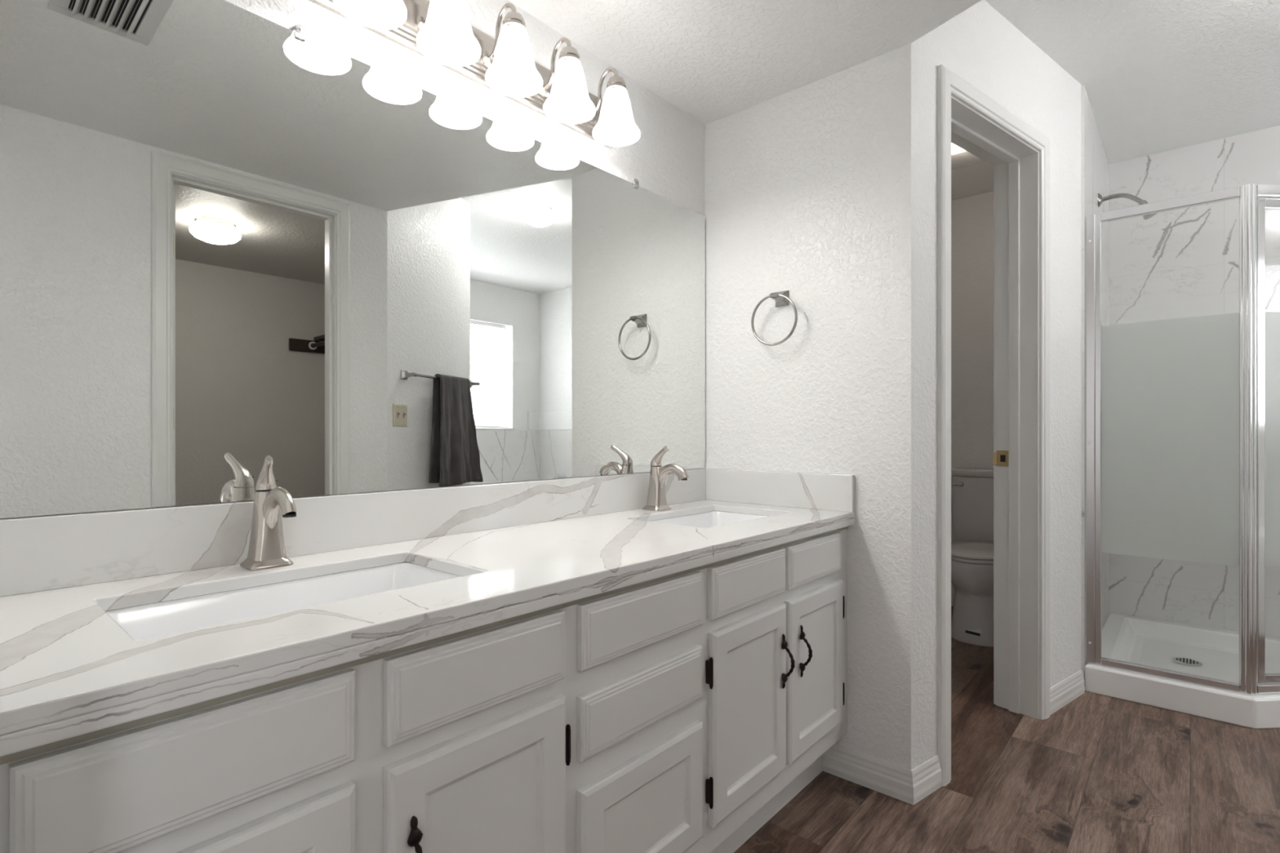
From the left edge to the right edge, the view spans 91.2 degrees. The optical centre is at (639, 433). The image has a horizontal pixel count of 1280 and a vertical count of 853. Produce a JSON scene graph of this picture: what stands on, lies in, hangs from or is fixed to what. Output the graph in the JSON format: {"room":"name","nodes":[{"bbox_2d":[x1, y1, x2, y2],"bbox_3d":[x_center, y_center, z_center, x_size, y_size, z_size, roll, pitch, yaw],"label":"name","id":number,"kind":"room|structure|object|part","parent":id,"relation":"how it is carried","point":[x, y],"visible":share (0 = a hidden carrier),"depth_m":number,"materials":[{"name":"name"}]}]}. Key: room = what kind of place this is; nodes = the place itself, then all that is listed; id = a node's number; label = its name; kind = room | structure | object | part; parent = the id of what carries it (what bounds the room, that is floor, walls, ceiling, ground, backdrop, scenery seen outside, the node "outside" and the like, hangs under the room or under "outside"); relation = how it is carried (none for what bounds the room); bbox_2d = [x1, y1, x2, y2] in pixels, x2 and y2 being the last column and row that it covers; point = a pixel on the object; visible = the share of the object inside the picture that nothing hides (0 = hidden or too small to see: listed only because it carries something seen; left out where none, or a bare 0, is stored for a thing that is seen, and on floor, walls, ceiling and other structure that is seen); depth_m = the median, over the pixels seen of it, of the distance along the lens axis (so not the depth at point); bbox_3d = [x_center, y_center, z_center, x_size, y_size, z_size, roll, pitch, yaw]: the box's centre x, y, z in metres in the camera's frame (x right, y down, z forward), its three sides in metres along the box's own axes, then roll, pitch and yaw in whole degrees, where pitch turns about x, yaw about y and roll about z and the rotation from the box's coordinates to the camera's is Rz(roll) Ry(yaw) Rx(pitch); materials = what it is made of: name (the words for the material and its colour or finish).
{"room":"bathroom","nodes":[
{"label":"bathroom","id":0,"kind":"room"},
{"bbox_2d":[0,0,704,519],"bbox_3d":[0.319,-0.270,2.409,0.120,2.600,4.320,0,0,41],"label":"wall","id":1,"kind":"structure","parent":0,"point":[667,160],"depth_m":1.66,"materials":[{"name":"paint"}]},
{"bbox_2d":[0,0,705,518],"bbox_3d":[-0.357,-0.330,1.538,0.013,0.904,1.779,0,0,41],"label":"wall mirror","id":2,"kind":"object","parent":1,"relation":"attached to","point":[232,238],"visible":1,"depth_m":1.19,"materials":[{"name":"silver mirror"}]},
{"bbox_2d":[0,468,706,596],"bbox_3d":[-0.368,0.178,1.520,0.019,0.109,1.792,0,0,41],"label":"backsplash","id":3,"kind":"structure","parent":1,"relation":"attached to","point":[54,552],"depth_m":1.18,"materials":[{"name":"stone"}]},
{"bbox_2d":[310,0,640,146],"bbox_3d":[-0.310,-0.900,1.457,0.191,0.195,0.870,0,0,41],"label":"vanity light","id":4,"kind":"object","parent":1,"relation":"attached to","point":[442,32],"visible":1,"depth_m":1.45,"materials":[{"name":"white glass"}]},
{"bbox_3d":[-0.509,-0.866,1.183,0.130,0.126,0.130,0,0,41],"label":"lamp shade","id":5,"kind":"part","parent":4,"relation":"part of","materials":[{"name":"white glass"}]},
{"bbox_3d":[-0.434,-0.936,1.340,0.105,0.122,0.040,0,0,41],"label":"arm","id":6,"kind":"part","parent":4,"relation":"part of","materials":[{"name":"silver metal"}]},
{"bbox_3d":[-0.399,-0.866,1.309,0.130,0.126,0.130,0,0,41],"label":"lamp shade","id":7,"kind":"part","parent":4,"relation":"part of","materials":[{"name":"white glass"}]},
{"bbox_3d":[-0.399,-0.871,1.309,0.051,0.086,0.051,0,0,41],"label":"bulb","id":8,"kind":"part","parent":4,"relation":"part of","materials":[{"name":"white glass"}]},
{"bbox_3d":[-0.323,-0.936,1.466,0.105,0.122,0.040,0,0,41],"label":"arm","id":9,"kind":"part","parent":4,"relation":"part of","materials":[{"name":"silver metal"}]},
{"bbox_3d":[-0.288,-0.866,1.435,0.130,0.126,0.130,0,0,41],"label":"lamp shade","id":10,"kind":"part","parent":4,"relation":"part of","materials":[{"name":"white glass"}]},
{"bbox_3d":[-0.288,-0.871,1.435,0.051,0.086,0.051,0,0,41],"label":"bulb","id":11,"kind":"part","parent":4,"relation":"part of","materials":[{"name":"white glass"}]},
{"bbox_3d":[-0.211,-0.936,1.594,0.105,0.122,0.040,0,0,41],"label":"arm","id":12,"kind":"part","parent":4,"relation":"part of","materials":[{"name":"silver metal"}]},
{"bbox_3d":[-0.176,-0.866,1.563,0.130,0.126,0.130,0,0,41],"label":"lamp shade","id":13,"kind":"part","parent":4,"relation":"part of","materials":[{"name":"white glass"}]},
{"bbox_3d":[-0.176,-0.871,1.563,0.051,0.086,0.051,0,0,41],"label":"bulb","id":14,"kind":"part","parent":4,"relation":"part of","materials":[{"name":"white glass"}]},
{"bbox_3d":[-0.099,-0.936,1.721,0.105,0.122,0.040,0,0,41],"label":"arm","id":15,"kind":"part","parent":4,"relation":"part of","materials":[{"name":"silver metal"}]},
{"bbox_3d":[-0.064,-0.866,1.690,0.130,0.126,0.130,0,0,41],"label":"lamp shade","id":16,"kind":"part","parent":4,"relation":"part of","materials":[{"name":"white glass"}]},
{"bbox_3d":[-0.064,-0.871,1.690,0.051,0.086,0.051,0,0,41],"label":"bulb","id":17,"kind":"part","parent":4,"relation":"part of","materials":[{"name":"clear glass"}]},
{"bbox_2d":[508,0,981,124],"bbox_3d":[0.222,-1.340,0.933,1.883,0.500,1.975,0,0,41],"label":"ceiling","id":18,"kind":"structure","parent":0,"point":[713,60],"depth_m":1.72,"materials":[{"name":"paint"}]},
{"bbox_2d":[704,43,911,769],"bbox_3d":[0.529,-0.270,2.024,0.704,2.600,0.110,0,0,41],"label":"wall","id":19,"kind":"structure","parent":0,"point":[807,188],"depth_m":1.88,"materials":[{"name":"paint"}]},
{"bbox_2d":[751,290,797,346],"bbox_3d":[0.436,-0.366,1.994,0.163,0.180,0.058,0,0,41],"label":"towel ring","id":20,"kind":"object","parent":19,"relation":"attached to","point":[781,298],"visible":1,"depth_m":1.99,"materials":[{"name":"silver metal"}]},
{"bbox_2d":[822,744,942,804],"bbox_3d":[0.715,0.986,1.869,0.308,0.088,0.152,0,0,41],"label":"baseboard","id":21,"kind":"structure","parent":19,"relation":"attached to","point":[911,787],"depth_m":1.80,"materials":[{"name":"paint"}]},
{"bbox_2d":[951,191,993,591],"bbox_3d":[3.085,-0.270,2.747,3.830,2.600,0.120,0,0,41],"label":"wall","id":22,"kind":"structure","parent":0,"point":[971,216],"depth_m":3.67,"materials":[{"name":"paint"}]},
{"bbox_2d":[951,591,955,606],"bbox_3d":[2.004,0.986,3.607,0.830,0.088,0.015,0,0,41],"label":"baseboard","id":23,"kind":"structure","parent":22,"relation":"attached to","point":[952,592],"depth_m":3.73,"materials":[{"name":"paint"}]},
{"bbox_2d":[1108,124,1279,638],"bbox_3d":[2.788,-0.210,2.921,0.987,2.360,0.010,0,0,41],"label":"wall","id":24,"kind":"structure","parent":22,"relation":"attached to","point":[1183,262],"depth_m":3.04,"materials":[{"name":"stone"}]},
{"bbox_2d":[911,0,1080,769],"bbox_3d":[1.224,-0.270,2.189,1.272,2.600,0.149,0,0,-37],"label":"wall","id":25,"kind":"structure","parent":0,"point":[978,44],"depth_m":2.04,"materials":[{"name":"paint"}]},
{"bbox_2d":[937,64,1049,786],"bbox_3d":[1.135,-0.023,2.122,0.766,2.106,0.181,0,0,-37],"label":"door frame","id":26,"kind":"structure","parent":25,"relation":"attached to","point":[968,118],"depth_m":2.26,"materials":[{"name":"paint"}]},
{"bbox_3d":[1.087,-0.023,2.188,0.766,2.106,0.018,0,0,-37],"label":"casing","id":27,"kind":"part","parent":26,"relation":"part of","materials":[{"name":"paint"}]},
{"bbox_3d":[1.356,0.095,2.353,0.007,0.060,0.055,0,0,-44],"label":"strike plate","id":28,"kind":"part","parent":26,"relation":"part of","materials":[{"name":"gold metal"}]},
{"bbox_2d":[733,606,1279,852],"bbox_3d":[1.496,1.055,-0.116,5.600,0.050,7.000,0,0,41],"label":"floor","id":29,"kind":"structure","parent":0,"point":[1101,774],"depth_m":1.78,"materials":[{"name":"brown wood"}]},
{"bbox_2d":[0,526,847,852],"bbox_3d":[-0.154,0.642,1.345,0.570,0.776,1.809,0,0,41],"label":"vanity cabinet","id":30,"kind":"object","parent":29,"relation":"on","point":[682,712],"visible":1,"depth_m":0.94,"materials":[{"name":"paint"}]},
{"bbox_3d":[-0.443,0.342,0.648,0.018,0.109,0.295,0,0,41],"label":"drawer","id":31,"kind":"part","parent":30,"relation":"part of","materials":[{"name":"paint"}]},
{"bbox_3d":[-0.444,0.629,0.648,0.018,0.411,0.294,0,0,41],"label":"door","id":32,"kind":"part","parent":30,"relation":"part of","materials":[{"name":"paint"}]},
{"bbox_3d":[-0.280,0.559,0.795,0.034,0.135,0.020,0,0,41],"label":"pull handle","id":33,"kind":"part","parent":30,"relation":"part of","materials":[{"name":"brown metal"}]},
{"bbox_2d":[0,468,854,756],"bbox_3d":[-0.165,0.198,1.354,0.543,0.147,1.812,0,0,41],"label":"countertop","id":34,"kind":"structure","parent":30,"relation":"on","point":[68,669],"depth_m":1.01,"materials":[{"name":"stone"}]},
{"bbox_2d":[240,455,297,570],"bbox_3d":[-0.624,0.135,1.074,0.155,0.195,0.069,0,0,41],"label":"faucet","id":35,"kind":"object","parent":34,"relation":"on","point":[272,504],"visible":1,"depth_m":1.08,"materials":[{"name":"silver metal"}]},
{"bbox_3d":[-0.644,0.070,1.090,0.077,0.064,0.034,0,0,41],"label":"lever","id":36,"kind":"part","parent":35,"relation":"part of","materials":[{"name":"silver metal"}]},
{"bbox_3d":[-0.617,0.153,1.068,0.137,0.124,0.030,0,0,41],"label":"spout","id":37,"kind":"part","parent":35,"relation":"part of","materials":[{"name":"silver metal"}]},
{"bbox_2d":[106,561,462,640],"bbox_3d":[-0.512,0.328,0.966,0.312,0.148,0.509,0,0,41],"label":"sink","id":38,"kind":"object","parent":34,"relation":"in","point":[146,621],"visible":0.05,"depth_m":1.04,"materials":[{"name":"white ceramic"}]},
{"bbox_2d":[642,445,688,511],"bbox_3d":[0.084,0.135,1.880,0.155,0.195,0.069,0,0,41],"label":"faucet","id":39,"kind":"object","parent":34,"relation":"on","point":[656,496],"visible":1,"depth_m":1.89,"materials":[{"name":"silver metal"}]},
{"bbox_3d":[0.064,0.070,1.897,0.077,0.064,0.035,0,0,41],"label":"lever","id":40,"kind":"part","parent":39,"relation":"part of","materials":[{"name":"silver metal"}]},
{"bbox_3d":[0.091,0.153,1.874,0.137,0.124,0.030,0,0,41],"label":"spout","id":41,"kind":"part","parent":39,"relation":"part of","materials":[{"name":"silver metal"}]},
{"bbox_2d":[651,511,768,528],"bbox_3d":[0.204,0.328,1.785,0.318,0.148,0.472,0,0,41],"label":"sink","id":42,"kind":"object","parent":34,"relation":"in","point":[713,518],"visible":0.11,"depth_m":1.98,"materials":[{"name":"white ceramic"}]},
{"bbox_3d":[-0.221,0.342,0.901,0.018,0.109,0.298,0,0,41],"label":"drawer","id":43,"kind":"part","parent":30,"relation":"part of","materials":[{"name":"paint"}]},
{"bbox_3d":[-0.221,0.629,0.901,0.018,0.411,0.298,0,0,41],"label":"door","id":44,"kind":"part","parent":30,"relation":"part of","materials":[{"name":"paint"}]},
{"bbox_3d":[0.013,0.493,1.168,0.018,0.106,0.342,0,0,41],"label":"drawer","id":45,"kind":"part","parent":30,"relation":"part of","materials":[{"name":"paint"}]},
{"bbox_3d":[0.013,0.716,1.168,0.018,0.239,0.342,0,0,41],"label":"deep drawer","id":46,"kind":"part","parent":30,"relation":"part of","materials":[{"name":"paint"}]},
{"bbox_3d":[0.015,0.342,1.169,0.018,0.109,0.342,0,0,41],"label":"drawer","id":47,"kind":"part","parent":30,"relation":"part of","materials":[{"name":"paint"}]},
{"bbox_3d":[0.255,0.342,1.443,0.018,0.109,0.317,0,0,41],"label":"drawer","id":48,"kind":"part","parent":30,"relation":"part of","materials":[{"name":"paint"}]},
{"bbox_3d":[0.255,0.629,1.443,0.018,0.411,0.317,0,0,41],"label":"door","id":49,"kind":"part","parent":30,"relation":"part of","materials":[{"name":"paint"}]},
{"bbox_3d":[0.361,0.559,1.525,0.034,0.135,0.020,0,0,41],"label":"pull handle","id":50,"kind":"part","parent":30,"relation":"part of","materials":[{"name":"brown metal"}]},
{"bbox_3d":[0.423,0.559,1.596,0.034,0.135,0.020,0,0,41],"label":"pull handle","id":51,"kind":"part","parent":30,"relation":"part of","materials":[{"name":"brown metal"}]},
{"bbox_3d":[0.474,0.342,1.692,0.018,0.109,0.312,0,0,41],"label":"drawer","id":52,"kind":"part","parent":30,"relation":"part of","materials":[{"name":"paint"}]},
{"bbox_3d":[0.477,0.629,1.696,0.018,0.411,0.322,0,0,41],"label":"door","id":53,"kind":"part","parent":30,"relation":"part of","materials":[{"name":"paint"}]},
{"bbox_2d":[951,467,993,646],"bbox_3d":[1.821,0.616,3.285,0.480,0.828,0.731,0,0,41],"label":"toilet","id":54,"kind":"object","parent":29,"relation":"on","point":[971,488],"visible":0.63,"depth_m":3.14,"materials":[{"name":"white ceramic"}]},
{"bbox_3d":[1.777,0.288,3.527,0.085,0.028,0.023,0,0,41],"label":"flush handle","id":55,"kind":"part","parent":54,"relation":"part of","materials":[{"name":"silver metal"}]},
{"bbox_3d":[1.996,0.443,3.484,0.456,0.395,0.200,0,0,41],"label":"tank","id":56,"kind":"part","parent":54,"relation":"part of","materials":[{"name":"white ceramic"}]},
{"bbox_3d":[1.994,0.222,3.481,0.480,0.040,0.208,0,0,41],"label":"tank lid","id":57,"kind":"part","parent":54,"relation":"part of","materials":[{"name":"white ceramic"}]},
{"bbox_3d":[1.742,0.616,3.195,0.376,0.018,0.491,0,0,41],"label":"seat","id":58,"kind":"part","parent":54,"relation":"part of","materials":[{"name":"white ceramic"}]},
{"bbox_3d":[1.742,0.593,3.195,0.376,0.022,0.491,0,0,41],"label":"seat lid","id":59,"kind":"part","parent":54,"relation":"part of","materials":[{"name":"white ceramic"}]},
{"bbox_3d":[1.752,0.829,3.206,0.364,0.402,0.510,0,0,41],"label":"bowl","id":60,"kind":"part","parent":54,"relation":"part of","materials":[{"name":"white ceramic"}]},
{"bbox_2d":[1084,613,1279,728],"bbox_3d":[2.473,0.976,2.536,1.002,0.108,0.984,0,0,41],"label":"shower tray","id":61,"kind":"object","parent":29,"relation":"on","point":[1204,651],"visible":0.95,"depth_m":2.60,"materials":[{"name":"white plastic"}]},
{"bbox_2d":[1085,183,1279,694],"bbox_3d":[2.479,0.021,2.401,1.357,1.800,0.352,0,0,-3],"label":"shower enclosure","id":62,"kind":"object","parent":61,"relation":"on","point":[1183,414],"visible":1,"depth_m":2.31,"materials":[{"name":"glass"}]},
{"bbox_3d":[1.988,-0.859,2.364,0.397,0.036,0.028,0,0,41],"label":"header rail","id":63,"kind":"part","parent":62,"relation":"part of","materials":[{"name":"metal"}]},
{"bbox_3d":[1.988,0.027,2.364,0.406,1.744,0.005,0,0,41],"label":"fixed glass panel","id":64,"kind":"part","parent":62,"relation":"part of","materials":[{"name":"white"}]},
{"bbox_3d":[1.988,0.908,2.364,0.397,0.026,0.028,0,0,41],"label":"rail","id":65,"kind":"part","parent":62,"relation":"part of","materials":[{"name":"metal"}]},
{"bbox_3d":[2.155,0.021,2.218,0.047,1.800,0.028,0,0,22],"label":"corner post","id":66,"kind":"part","parent":62,"relation":"part of","materials":[{"name":"silver metal"}]},
{"bbox_3d":[2.494,-0.859,2.243,0.633,0.040,0.028,0,0,-4],"label":"header rail","id":67,"kind":"part","parent":62,"relation":"part of","materials":[{"name":"silver metal"}]},
{"bbox_3d":[2.494,0.027,2.243,0.621,1.716,0.020,0,0,-4],"label":"door frame","id":68,"kind":"part","parent":62,"relation":"part of","materials":[{"name":"silver metal"}]},
{"bbox_3d":[2.494,0.030,2.243,0.577,1.663,0.005,0,0,-4],"label":"door glass","id":69,"kind":"part","parent":62,"relation":"part of","materials":[{"name":"white"}]},
{"bbox_2d":[1080,84,1084,680],"bbox_3d":[2.038,-0.270,2.915,0.133,2.600,1.010,0,0,41],"label":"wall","id":70,"kind":"structure","parent":0,"point":[1081,85],"depth_m":2.50,"materials":[{"name":"paint"}]},
{"bbox_2d":[1049,670,1084,715],"bbox_3d":[1.621,0.986,2.385,0.343,0.088,0.015,0,0,-37],"label":"baseboard","id":71,"kind":"structure","parent":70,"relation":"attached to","point":[1072,687],"depth_m":2.38,"materials":[{"name":"paint"}]},
{"bbox_2d":[1081,84,1108,676],"bbox_3d":[2.093,-0.210,2.870,0.010,2.360,0.985,0,0,41],"label":"wall","id":72,"kind":"structure","parent":70,"relation":"attached to","point":[1095,164],"depth_m":2.60,"materials":[{"name":"paint"}]},
{"bbox_2d":[1097,193,1156,219],"bbox_3d":[2.190,-1.022,2.802,0.225,0.157,0.072,0,0,41],"label":"shower","id":73,"kind":"object","parent":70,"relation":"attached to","point":[1100,199],"visible":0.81,"depth_m":2.80,"materials":[{"name":"silver metal"}]},
{"bbox_3d":[2.172,-1.049,2.817,0.149,0.068,0.018,0,0,41],"label":"arm","id":74,"kind":"part","parent":73,"relation":"part of","materials":[{"name":"silver metal"}]},
{"bbox_2d":[951,0,1279,200],"bbox_3d":[2.175,-1.490,1.710,3.830,0.200,2.840,0,0,41],"label":"ceiling","id":75,"kind":"structure","parent":0,"point":[1157,76],"depth_m":2.35,"materials":[{"name":"paint"}]},
{"bbox_2d":[951,142,985,169],"bbox_3d":[1.604,-1.382,3.083,0.360,0.016,0.350,0,0,41],"label":"exhaust fan","id":76,"kind":"object","parent":75,"relation":"attached to","point":[960,157],"visible":0.1,"depth_m":3.14,"materials":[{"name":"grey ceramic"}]}
]}

